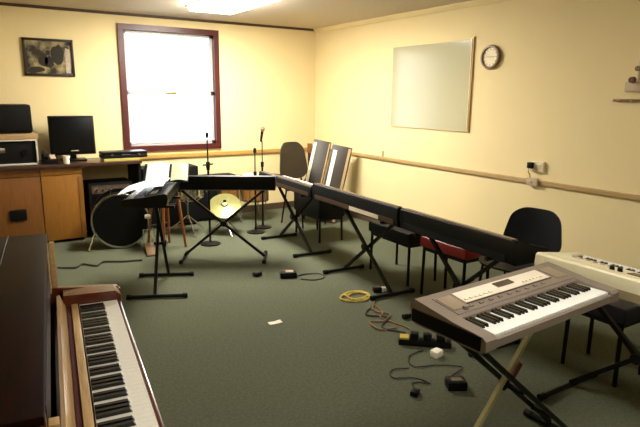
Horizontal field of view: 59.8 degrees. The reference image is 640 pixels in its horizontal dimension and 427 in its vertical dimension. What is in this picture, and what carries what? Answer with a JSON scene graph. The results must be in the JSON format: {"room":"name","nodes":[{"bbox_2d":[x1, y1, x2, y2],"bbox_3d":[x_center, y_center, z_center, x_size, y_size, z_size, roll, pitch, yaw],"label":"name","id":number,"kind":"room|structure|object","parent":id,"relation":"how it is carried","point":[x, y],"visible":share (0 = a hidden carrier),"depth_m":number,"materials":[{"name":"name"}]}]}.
{"room":"music room","nodes":[
{"label":"music room","id":0,"kind":"room"},
{"bbox_2d":[0,5,315,205],"bbox_3d":[-2.209,-1.133,6.891,5.250,2.530,0.140,-7,14,-32],"label":"wall","id":1,"kind":"structure","parent":0,"point":[267,75],"depth_m":7.08,"materials":[{"name":"beige paint"}]},
{"bbox_2d":[21,37,74,76],"bbox_3d":[-2.997,-1.726,6.149,0.510,0.400,0.025,-7,14,-32],"label":"picture","id":2,"kind":"object","parent":1,"relation":"attached to","point":[41,56],"visible":1,"depth_m":6.14},
{"bbox_2d":[0,2,313,30],"bbox_3d":[-2.154,-2.342,6.567,4.970,0.030,0.020,-7,14,-32],"label":"trim","id":3,"kind":"structure","parent":1,"relation":"attached to","point":[1,3],"depth_m":6.60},
{"bbox_2d":[117,23,221,150],"bbox_3d":[-1.866,-1.552,6.981,1.250,1.500,0.130,-7,14,-32],"label":"window","id":4,"kind":"structure","parent":1,"relation":"in","point":[212,36],"depth_m":6.97,"materials":[{"name":"red paint"}]},
{"bbox_2d":[139,147,306,158],"bbox_3d":[-1.156,-0.825,7.541,2.570,0.050,0.030,-7,14,-32],"label":"trim","id":5,"kind":"structure","parent":1,"relation":"attached to","point":[155,156],"depth_m":7.33,"materials":[{"name":"beige wood"}]},
{"bbox_2d":[238,201,293,212],"bbox_3d":[-2.180,0.075,7.079,4.970,0.090,0.015,-7,14,-32],"label":"baseboard","id":6,"kind":"structure","parent":1,"relation":"attached to","point":[278,205],"depth_m":7.98,"materials":[{"name":"brown wood"}]},
{"bbox_2d":[0,0,471,28],"bbox_3d":[0.312,-1.582,2.770,5.250,0.100,9.480,-7,14,-32],"label":"ceiling","id":7,"kind":"structure","parent":0,"point":[311,14],"depth_m":6.10,"materials":[{"name":"white paint"}]},
{"bbox_2d":[185,0,278,13],"bbox_3d":[-0.887,-2.110,5.581,0.540,0.050,1.210,-7,14,-32],"label":"ceiling light","id":8,"kind":"object","parent":7,"relation":"attached to","point":[212,6],"visible":1,"depth_m":5.62,"materials":[{"name":"white plastic"}]},
{"bbox_2d":[48,207,639,426],"bbox_3d":[0.285,0.991,3.312,5.250,0.100,9.480,-7,14,-32],"label":"floor","id":9,"kind":"structure","parent":0,"point":[212,356],"depth_m":3.69,"materials":[{"name":"green carpet"}]},
{"bbox_2d":[0,169,44,236],"bbox_3d":[-3.343,-0.077,5.962,0.622,0.824,0.512,-7,14,-32],"label":"base cabinet","id":10,"kind":"object","parent":9,"relation":"on","point":[21,205],"visible":0.89,"depth_m":5.81,"materials":[{"name":"brown wood"}]},
{"bbox_2d":[39,167,86,242],"bbox_3d":[-2.907,-0.132,6.244,0.415,0.824,0.497,-7,14,-32],"label":"base cabinet","id":11,"kind":"object","parent":9,"relation":"on","point":[62,191],"visible":0.87,"depth_m":6.04,"materials":[{"name":"orange wood"}]},
{"bbox_2d":[0,157,141,190],"bbox_3d":[-3.154,-0.118,6.077,2.290,0.860,0.549,-7,14,-32],"label":"countertop","id":12,"kind":"structure","parent":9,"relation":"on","point":[134,166],"depth_m":6.14,"materials":[{"name":"brown wood"}]},
{"bbox_2d":[0,139,38,165],"bbox_3d":[-3.322,-0.659,5.909,0.552,0.264,0.355,-7,14,-32],"label":"amplifier","id":13,"kind":"object","parent":12,"relation":"on","point":[25,151],"visible":0.97,"depth_m":5.83,"materials":[{"name":"black plastic"}]},
{"bbox_2d":[0,132,37,139],"bbox_3d":[-3.351,-0.816,5.859,0.650,0.059,0.350,-7,14,-32],"label":"board","id":14,"kind":"object","parent":13,"relation":"on","point":[16,136],"visible":0.95,"depth_m":5.79,"materials":[{"name":"beige wood"}]},
{"bbox_2d":[0,104,32,133],"bbox_3d":[-3.357,-0.994,5.823,0.580,0.300,0.318,-7,14,-32],"label":"speaker","id":15,"kind":"object","parent":14,"relation":"on","point":[14,118],"visible":1,"depth_m":5.77},
{"bbox_2d":[41,150,58,164],"bbox_3d":[-2.916,-0.611,5.998,0.140,0.141,0.200,-7,14,-32],"label":"telephone","id":16,"kind":"object","parent":12,"relation":"on","point":[47,159],"visible":1,"depth_m":5.95,"materials":[{"name":"black plastic"}]},
{"bbox_2d":[62,155,69,163],"bbox_3d":[-2.741,-0.582,6.009,0.072,0.085,0.072,-7,14,-32],"label":"cup","id":17,"kind":"object","parent":12,"relation":"on","point":[66,158],"visible":1,"depth_m":5.99,"materials":[{"name":"white ceramic"}]},
{"bbox_2d":[47,116,95,161],"bbox_3d":[-2.781,-0.844,6.242,0.470,0.500,0.220,-6,13,-28],"label":"computer monitor","id":18,"kind":"object","parent":12,"relation":"on","point":[68,135],"visible":0.91,"depth_m":6.20,"materials":[{"name":"black plastic"}]},
{"bbox_2d":[100,157,138,161],"bbox_3d":[-2.306,-0.632,6.403,0.390,0.028,0.220,-7,14,-32],"label":"wooden board","id":19,"kind":"object","parent":12,"relation":"on","point":[135,158],"visible":0.74,"depth_m":6.31,"materials":[{"name":"yellow wood"}]},
{"bbox_2d":[99,149,147,158],"bbox_3d":[-2.265,-0.686,6.412,0.500,0.075,0.251,-7,14,-32],"label":"instrument case","id":20,"kind":"object","parent":19,"relation":"on","point":[110,154],"visible":1,"depth_m":6.33,"materials":[{"name":"black plastic"}]},
{"bbox_2d":[0,234,163,426],"bbox_3d":[-0.843,0.727,1.758,0.595,1.034,1.492,-5,13,-25],"label":"upright piano","id":21,"kind":"object","parent":9,"relation":"on","point":[70,357],"visible":1,"depth_m":1.66,"materials":[{"name":"red wood"}]},
{"bbox_2d":[57,259,141,268],"bbox_3d":[-2.096,0.479,5.323,0.755,0.019,0.130,-5,13,-25],"label":"cable","id":22,"kind":"object","parent":9,"relation":"on","point":[79,265],"visible":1,"depth_m":5.30,"materials":[{"name":"rubber"}]},
{"bbox_2d":[83,177,131,236],"bbox_3d":[-2.470,-0.081,6.516,0.480,0.620,0.375,-7,14,-32],"label":"amplifier","id":23,"kind":"object","parent":9,"relation":"on","point":[93,188],"visible":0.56,"depth_m":6.33,"materials":[{"name":"black plastic"}]},
{"bbox_2d":[92,195,99,204],"bbox_3d":[-2.381,-0.007,6.389,0.420,0.430,0.007,-7,14,-32],"label":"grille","id":24,"kind":"object","parent":23,"relation":"attached to","point":[94,197],"depth_m":6.25,"materials":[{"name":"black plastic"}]},
{"bbox_2d":[88,188,153,251],"bbox_3d":[-2.142,0.049,5.971,0.676,0.593,0.382,-4,13,-20],"label":"bass drum","id":25,"kind":"object","parent":9,"relation":"on","point":[114,225],"visible":0.79,"depth_m":5.83,"materials":[{"name":"black plastic"}]},
{"bbox_2d":[142,214,155,256],"bbox_3d":[-1.750,0.208,5.723,0.138,0.396,0.320,-4,13,-22],"label":"drum pedal","id":26,"kind":"object","parent":9,"relation":"on","point":[149,248],"visible":0.84,"depth_m":5.77,"materials":[{"name":"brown metal"}]},
{"bbox_2d":[126,196,193,299],"bbox_3d":[-1.337,0.259,4.656,0.476,0.743,0.599,-1,12,-7],"label":"keyboard stand","id":27,"kind":"object","parent":9,"relation":"on","point":[159,231],"visible":0.95,"depth_m":4.57,"materials":[{"name":"black paint"}]},
{"bbox_2d":[121,164,189,207],"bbox_3d":[-1.357,-0.254,4.689,0.444,0.245,0.860,-1,12,-7],"label":"electronic keyboard","id":28,"kind":"object","parent":27,"relation":"on","point":[160,196],"visible":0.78,"depth_m":4.37,"materials":[{"name":"black plastic"}]},
{"bbox_2d":[118,182,164,194],"bbox_3d":[-1.437,-0.201,4.484,0.354,0.072,0.220,-2,12,-10],"label":"sheet","id":29,"kind":"object","parent":28,"relation":"on","point":[159,183],"visible":1,"depth_m":4.48,"materials":[{"name":"white paper"}]},
{"bbox_2d":[123,178,169,189],"bbox_3d":[-1.468,-0.251,4.716,0.354,0.072,0.220,0,12,-4],"label":"sheet","id":30,"kind":"object","parent":28,"relation":"on","point":[162,179],"visible":1,"depth_m":4.71,"materials":[{"name":"white paper"}]},
{"bbox_2d":[145,162,169,180],"bbox_3d":[-1.438,-0.370,4.922,0.200,0.149,0.184,-1,12,-7],"label":"sheet","id":31,"kind":"object","parent":28,"relation":"on","point":[157,170],"visible":0.83,"depth_m":4.93,"materials":[{"name":"white paper"}]},
{"bbox_2d":[170,163,187,180],"bbox_3d":[-1.249,-0.373,4.947,0.150,0.143,0.176,-1,12,-7],"label":"sheet","id":32,"kind":"object","parent":28,"relation":"on","point":[179,171],"visible":1,"depth_m":4.94,"materials":[{"name":"white paper"}]},
{"bbox_2d":[147,190,186,246],"bbox_3d":[-1.633,0.054,5.887,0.320,0.637,0.320,10,15,36],"label":"wooden stool","id":33,"kind":"object","parent":9,"relation":"on","point":[163,223],"visible":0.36,"depth_m":5.89,"materials":[{"name":"orange wood"}]},
{"bbox_2d":[141,163,199,226],"bbox_3d":[-1.885,-0.221,6.920,0.680,0.740,0.388,-7,14,-32],"label":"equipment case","id":34,"kind":"object","parent":9,"relation":"on","point":[194,212],"visible":0.19,"depth_m":6.87,"materials":[{"name":"black plastic"}]},
{"bbox_2d":[166,190,203,237],"bbox_3d":[-1.524,-0.047,6.475,0.463,0.581,0.460,-7,14,-32],"label":"snare drum","id":35,"kind":"object","parent":9,"relation":"on","point":[197,194],"visible":0.38,"depth_m":6.39,"materials":[{"name":"silver metal"}]},
{"bbox_2d":[200,132,220,246],"bbox_3d":[-1.197,-0.261,5.981,0.220,1.220,0.220,9,14,34],"label":"microphone stand","id":36,"kind":"object","parent":9,"relation":"on","point":[210,243],"visible":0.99,"depth_m":6.01,"materials":[{"name":"black paint"}]},
{"bbox_2d":[199,173,236,220],"bbox_3d":[-1.390,-0.219,7.322,0.540,0.580,0.278,-7,14,-32],"label":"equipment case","id":37,"kind":"object","parent":9,"relation":"on","point":[204,201],"visible":0.1,"depth_m":7.18,"materials":[{"name":"black plastic"}]},
{"bbox_2d":[178,190,267,263],"bbox_3d":[-0.948,0.104,5.483,0.839,0.713,0.356,0,12,-3],"label":"keyboard stand","id":38,"kind":"object","parent":9,"relation":"on","point":[222,223],"visible":0.96,"depth_m":5.47,"materials":[{"name":"black paint"}]},
{"bbox_2d":[178,175,275,190],"bbox_3d":[-0.921,-0.317,5.397,0.980,0.146,0.316,0,12,-3],"label":"electronic keyboard","id":39,"kind":"object","parent":38,"relation":"on","point":[195,182],"visible":0.93,"depth_m":5.25,"materials":[{"name":"black plastic"}]},
{"bbox_2d":[208,194,240,236],"bbox_3d":[-1.102,0.016,6.514,0.368,0.448,0.370,-7,14,-32],"label":"cymbal stand","id":40,"kind":"object","parent":9,"relation":"on","point":[223,206],"visible":0.9,"depth_m":6.50,"materials":[{"name":"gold metal"}]},
{"bbox_2d":[217,190,241,223],"bbox_3d":[-1.161,-0.149,7.090,0.304,0.548,0.314,9,14,34],"label":"tom drum","id":41,"kind":"object","parent":9,"relation":"on","point":[233,192],"visible":0.08,"depth_m":6.98,"materials":[{"name":"orange wood"}]},
{"bbox_2d":[240,172,268,221],"bbox_3d":[-0.861,-0.215,7.274,0.396,0.608,0.384,-7,14,-32],"label":"tom drum","id":42,"kind":"object","parent":9,"relation":"on","point":[246,195],"visible":0.49,"depth_m":7.16,"materials":[{"name":"orange wood"}]},
{"bbox_2d":[247,148,264,233],"bbox_3d":[-0.762,-0.270,6.554,0.220,1.010,0.220,-7,14,-32],"label":"microphone stand","id":43,"kind":"object","parent":9,"relation":"on","point":[252,231],"visible":0.91,"depth_m":6.58,"materials":[{"name":"black paint"}]},
{"bbox_2d":[252,271,261,276],"bbox_3d":[-0.563,0.546,5.045,0.060,0.040,0.090,10,15,36],"label":"plug","id":44,"kind":"object","parent":9,"relation":"on","point":[256,273],"visible":1,"depth_m":5.01,"materials":[{"name":"black plastic"}]},
{"bbox_2d":[254,126,271,228],"bbox_3d":[-0.702,-0.437,6.787,0.220,1.242,0.220,-7,14,-32],"label":"microphone stand","id":45,"kind":"object","parent":9,"relation":"on","point":[261,226],"visible":0.97,"depth_m":6.83,"materials":[{"name":"black paint"}]},
{"bbox_2d":[268,320,281,324],"bbox_3d":[-0.320,0.783,4.002,0.100,0.009,0.050,-7,14,-32],"label":"paper scrap","id":46,"kind":"object","parent":9,"relation":"on","point":[277,321],"visible":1,"depth_m":4.00,"materials":[{"name":"white paper"}]},
{"bbox_2d":[261,187,331,257],"bbox_3d":[-0.269,0.041,5.996,0.436,0.640,0.839,-6,14,-29],"label":"keyboard stand","id":47,"kind":"object","parent":9,"relation":"on","point":[293,217],"visible":0.93,"depth_m":5.93,"materials":[{"name":"black paint"}]},
{"bbox_2d":[259,171,313,198],"bbox_3d":[-0.255,-0.329,5.901,0.326,0.121,1.240,-6,14,-29],"label":"electronic keyboard","id":48,"kind":"object","parent":47,"relation":"on","point":[304,188],"visible":0.69,"depth_m":5.66,"materials":[{"name":"black plastic"}]},
{"bbox_2d":[280,270,324,279],"bbox_3d":[-0.154,0.550,5.003,0.407,0.057,0.191,-1,12,-7],"label":"power adaptor","id":49,"kind":"object","parent":9,"relation":"on","point":[284,274],"visible":1,"depth_m":4.97,"materials":[{"name":"black plastic"}]},
{"bbox_2d":[280,142,325,227],"bbox_3d":[-0.227,-0.380,7.068,0.456,1.027,0.496,-10,16,-41],"label":"chair","id":50,"kind":"object","parent":9,"relation":"on","point":[293,163],"visible":0.7,"depth_m":7.16,"materials":[{"name":"black paint"}]},
{"bbox_2d":[303,143,311,180],"bbox_3d":[-0.147,-0.530,7.962,0.320,0.950,0.098,1,12,2],"label":"guitar","id":51,"kind":"object","parent":9,"relation":"on","point":[309,145],"visible":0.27,"depth_m":7.84,"materials":[{"name":"orange wood"}]},
{"bbox_2d":[301,139,330,214],"bbox_3d":[-0.072,-0.483,7.610,0.240,1.046,0.501,10,15,39],"label":"electronic keyboard","id":52,"kind":"object","parent":9,"relation":"on","point":[320,151],"visible":0.54,"depth_m":7.58,"materials":[{"name":"beige plastic"}]},
{"bbox_2d":[294,192,344,242],"bbox_3d":[-0.016,0.009,6.457,0.340,0.520,0.620,-6,14,-29],"label":"stool","id":53,"kind":"object","parent":9,"relation":"on","point":[318,210],"visible":0.7,"depth_m":6.21,"materials":[{"name":"black leather"}]},
{"bbox_2d":[324,144,351,222],"bbox_3d":[0.184,-0.381,7.210,0.477,1.018,0.241,-9,15,-38],"label":"electronic keyboard","id":54,"kind":"object","parent":9,"relation":"on","point":[336,173],"visible":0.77,"depth_m":7.17,"materials":[{"name":"plastic"}]},
{"bbox_2d":[339,290,369,301],"bbox_3d":[0.285,0.675,4.528,0.286,0.014,0.242,-7,14,-32],"label":"cable","id":55,"kind":"object","parent":9,"relation":"on","point":[347,294],"visible":1,"depth_m":4.51,"materials":[{"name":"yellow rubber"}]},
{"bbox_2d":[323,205,414,300],"bbox_3d":[0.413,0.295,4.822,0.436,0.640,0.799,-6,14,-29],"label":"keyboard stand","id":56,"kind":"object","parent":9,"relation":"on","point":[365,248],"visible":0.94,"depth_m":4.76,"materials":[{"name":"black paint"}]},
{"bbox_2d":[312,183,401,227],"bbox_3d":[0.388,-0.106,4.779,0.328,0.161,1.320,-6,14,-29],"label":"electronic keyboard","id":57,"kind":"object","parent":56,"relation":"on","point":[379,210],"visible":0.84,"depth_m":4.58,"materials":[{"name":"black plastic"}]},
{"bbox_2d":[372,286,386,292],"bbox_3d":[0.501,0.635,4.662,0.115,0.045,0.060,-2,12,-12],"label":"plug","id":58,"kind":"object","parent":9,"relation":"on","point":[376,289],"visible":0.94,"depth_m":4.64,"materials":[{"name":"black plastic"}]},
{"bbox_2d":[369,301,396,329],"bbox_3d":[0.439,0.756,4.151,0.184,0.014,0.547,0,12,-3],"label":"cable","id":59,"kind":"object","parent":9,"relation":"on","point":[389,314],"visible":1,"depth_m":4.03,"materials":[{"name":"brown rubber"}]},
{"bbox_2d":[365,306,405,332],"bbox_3d":[0.452,0.777,4.051,0.134,0.014,0.516,-5,13,-23],"label":"cable","id":60,"kind":"object","parent":9,"relation":"on","point":[386,317],"visible":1,"depth_m":4.05,"materials":[{"name":"black rubber"}]},
{"bbox_2d":[374,304,412,330],"bbox_3d":[0.508,0.775,4.068,0.097,0.012,0.620,-5,13,-24],"label":"cable","id":61,"kind":"object","parent":9,"relation":"on","point":[374,304],"visible":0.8,"depth_m":4.04,"materials":[{"name":"brown rubber"}]},
{"bbox_2d":[369,220,436,285],"bbox_3d":[0.756,0.333,5.077,0.360,0.470,0.600,-6,14,-30],"label":"stool","id":62,"kind":"object","parent":9,"relation":"on","point":[397,235],"visible":0.66,"depth_m":4.89,"materials":[{"name":"black leather"}]},
{"bbox_2d":[389,367,430,386],"bbox_3d":[0.512,0.953,3.230,0.164,0.011,0.254,-7,14,-32],"label":"cable","id":63,"kind":"object","parent":9,"relation":"on","point":[424,382],"visible":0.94,"depth_m":3.22,"materials":[{"name":"black rubber"}]},
{"bbox_2d":[410,387,419,397],"bbox_3d":[0.526,0.981,3.060,0.044,0.030,0.076,7,13,27],"label":"plug","id":64,"kind":"object","parent":9,"relation":"on","point":[414,392],"visible":1,"depth_m":3.03,"materials":[{"name":"black plastic"}]},
{"bbox_2d":[399,331,451,348],"bbox_3d":[0.692,0.827,3.663,0.340,0.085,0.070,3,12,9],"label":"power strip","id":65,"kind":"object","parent":9,"relation":"on","point":[413,339],"visible":0.91,"depth_m":3.64,"materials":[{"name":"black plastic"}]},
{"bbox_2d":[400,333,408,339],"bbox_3d":[0.558,0.816,3.683,0.060,0.014,0.066,3,12,9],"label":"plug","id":66,"kind":"object","parent":65,"relation":"attached to","point":[402,336],"depth_m":3.67,"materials":[{"name":"yellow plastic"}]},
{"bbox_2d":[408,350,462,375],"bbox_3d":[0.689,0.921,3.391,0.222,0.011,0.360,-10,16,-40],"label":"cable","id":67,"kind":"object","parent":9,"relation":"on","point":[420,350],"visible":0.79,"depth_m":3.38,"materials":[{"name":"black rubber"}]},
{"bbox_2d":[430,347,442,358],"bbox_3d":[0.742,0.879,3.515,0.088,0.045,0.056,-10,16,-41],"label":"plug","id":68,"kind":"object","parent":9,"relation":"on","point":[436,353],"visible":1,"depth_m":3.49,"materials":[{"name":"white plastic"}]},
{"bbox_2d":[420,236,489,293],"bbox_3d":[1.081,0.450,4.465,0.320,0.500,0.500,-7,14,-32],"label":"stool","id":69,"kind":"object","parent":9,"relation":"on","point":[452,252],"visible":0.48,"depth_m":4.31,"materials":[{"name":"red fabric"}]},
{"bbox_2d":[444,376,467,390],"bbox_3d":[0.766,0.956,3.133,0.110,0.052,0.090,0,12,-3],"label":"power adaptor","id":70,"kind":"object","parent":9,"relation":"on","point":[452,383],"visible":1,"depth_m":3.09,"materials":[{"name":"black plastic"}]},
{"bbox_2d":[402,233,520,356],"bbox_3d":[0.971,0.509,3.837,0.436,0.640,0.719,-6,14,-29],"label":"keyboard stand","id":71,"kind":"object","parent":9,"relation":"on","point":[456,283],"visible":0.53,"depth_m":3.82,"materials":[{"name":"black paint"}]},
{"bbox_2d":[399,208,548,265],"bbox_3d":[0.988,0.119,3.739,0.326,0.161,1.060,-6,14,-29],"label":"electronic keyboard","id":72,"kind":"object","parent":71,"relation":"on","point":[505,249],"visible":1,"depth_m":3.49,"materials":[{"name":"black plastic"}]},
{"bbox_2d":[459,334,567,426],"bbox_3d":[0.838,0.767,2.411,0.859,0.720,0.376,-8,15,-35],"label":"keyboard stand","id":73,"kind":"object","parent":9,"relation":"on","point":[544,416],"visible":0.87,"depth_m":2.40,"materials":[{"name":"black paint"}]},
{"bbox_2d":[410,262,619,353],"bbox_3d":[0.834,0.362,2.330,0.918,0.103,0.376,-8,15,-35],"label":"electronic keyboard","id":74,"kind":"object","parent":73,"relation":"on","point":[483,316],"visible":1,"depth_m":2.22,"materials":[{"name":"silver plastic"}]},
{"bbox_2d":[436,295,463,310],"bbox_3d":[0.517,0.350,2.180,0.080,0.017,0.097,-8,15,-35],"label":"speaker grille","id":75,"kind":"object","parent":74,"relation":"attached to","point":[449,302],"depth_m":2.18,"materials":[{"name":"grey plastic"}]},
{"bbox_2d":[539,267,566,277],"bbox_3d":[1.078,0.273,2.575,0.080,0.017,0.097,-8,15,-35],"label":"speaker grille","id":76,"kind":"object","parent":74,"relation":"attached to","point":[551,272],"depth_m":2.57,"materials":[{"name":"grey plastic"}]},
{"bbox_2d":[478,207,561,280],"bbox_3d":[1.438,0.388,4.048,0.496,0.805,0.456,-9,16,-40],"label":"chair","id":77,"kind":"object","parent":9,"relation":"on","point":[530,225],"visible":0.62,"depth_m":4.09,"materials":[{"name":"black plastic"}]},
{"bbox_2d":[537,306,639,400],"bbox_3d":[1.600,0.728,2.778,0.516,0.660,0.759,-7,14,-32],"label":"keyboard stand","id":78,"kind":"object","parent":9,"relation":"on","point":[634,358],"visible":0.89,"depth_m":2.90,"materials":[{"name":"black paint"}]},
{"bbox_2d":[534,252,639,305],"bbox_3d":[1.601,0.339,2.693,0.397,0.135,1.020,-7,14,-32],"label":"electronic keyboard","id":79,"kind":"object","parent":78,"relation":"on","point":[625,279],"visible":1,"depth_m":2.75,"materials":[{"name":"beige plastic"}]},
{"bbox_2d":[560,300,639,386],"bbox_3d":[1.705,0.712,3.328,0.320,0.470,0.380,-7,14,-32],"label":"stool","id":80,"kind":"object","parent":9,"relation":"on","point":[625,314],"visible":0.41,"depth_m":3.14,"materials":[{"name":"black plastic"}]},
{"bbox_2d":[315,0,639,268],"bbox_3d":[2.453,-0.557,4.388,0.140,2.530,9.200,-7,14,-32],"label":"wall","id":81,"kind":"structure","parent":0,"point":[555,83],"depth_m":5.18,"materials":[{"name":"beige paint"}]},
{"bbox_2d":[345,210,374,221],"bbox_3d":[2.380,0.646,4.593,0.015,0.090,9.185,-7,14,-32],"label":"baseboard","id":82,"kind":"structure","parent":81,"relation":"attached to","point":[353,214],"depth_m":7.41,"materials":[{"name":"brown wood"}]},
{"bbox_2d":[378,150,383,156],"bbox_3d":[0.756,-0.746,6.905,0.032,0.075,0.080,-7,14,-32],"label":"junction box","id":83,"kind":"object","parent":81,"relation":"attached to","point":[380,152],"visible":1,"depth_m":6.89,"materials":[{"name":"beige plastic"}]},
{"bbox_2d":[313,0,509,32],"bbox_3d":[2.391,-1.758,4.074,0.050,0.050,9.180,-7,14,-32],"label":"trim","id":84,"kind":"structure","parent":81,"relation":"attached to","point":[472,3],"depth_m":6.15,"materials":[{"name":"beige paint"}]},
{"bbox_2d":[390,36,475,131],"bbox_3d":[1.192,-1.399,6.092,0.020,0.940,1.235,-7,14,-32],"label":"whiteboard","id":85,"kind":"object","parent":81,"relation":"attached to","point":[432,83],"visible":1,"depth_m":6.02,"materials":[{"name":"metal"}]},
{"bbox_2d":[330,149,639,200],"bbox_3d":[2.387,-0.146,4.416,0.026,0.038,9.170,-7,14,-32],"label":"trim","id":86,"kind":"structure","parent":81,"relation":"attached to","point":[500,176],"depth_m":5.30,"materials":[{"name":"brown wood"}]},
{"bbox_2d":[480,45,500,69],"bbox_3d":[1.638,-1.501,5.338,0.042,0.232,0.232,-7,14,-32],"label":"wall clock","id":87,"kind":"object","parent":81,"relation":"attached to","point":[490,58],"visible":1,"depth_m":5.33,"materials":[{"name":"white plastic"}]},
{"bbox_2d":[526,177,538,185],"bbox_3d":[1.930,-0.290,5.064,0.023,0.065,0.120,-7,14,-32],"label":"junction box","id":88,"kind":"object","parent":81,"relation":"attached to","point":[529,181],"visible":1,"depth_m":5.05,"materials":[{"name":"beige plastic"}]},
{"bbox_2d":[527,161,545,174],"bbox_3d":[1.945,-0.392,5.027,0.078,0.156,0.150,-7,14,-32],"label":"wall socket","id":89,"kind":"object","parent":81,"relation":"attached to","point":[538,166],"visible":1,"depth_m":5.02,"materials":[{"name":"beige plastic"}]},
{"bbox_2d":[613,99,639,101],"bbox_3d":[2.388,-0.864,4.249,0.055,0.022,0.310,-7,14,-32],"label":"shelf","id":90,"kind":"object","parent":81,"relation":"attached to","point":[615,100],"visible":1,"depth_m":4.28,"materials":[{"name":"brown wood"}]},
{"bbox_2d":[624,52,639,91],"bbox_3d":[2.391,-1.111,4.178,0.074,0.380,0.160,-7,14,-32],"label":"figurine","id":91,"kind":"object","parent":81,"relation":"attached to","point":[633,84],"visible":1,"depth_m":4.20,"materials":[{"name":"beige ceramic"}]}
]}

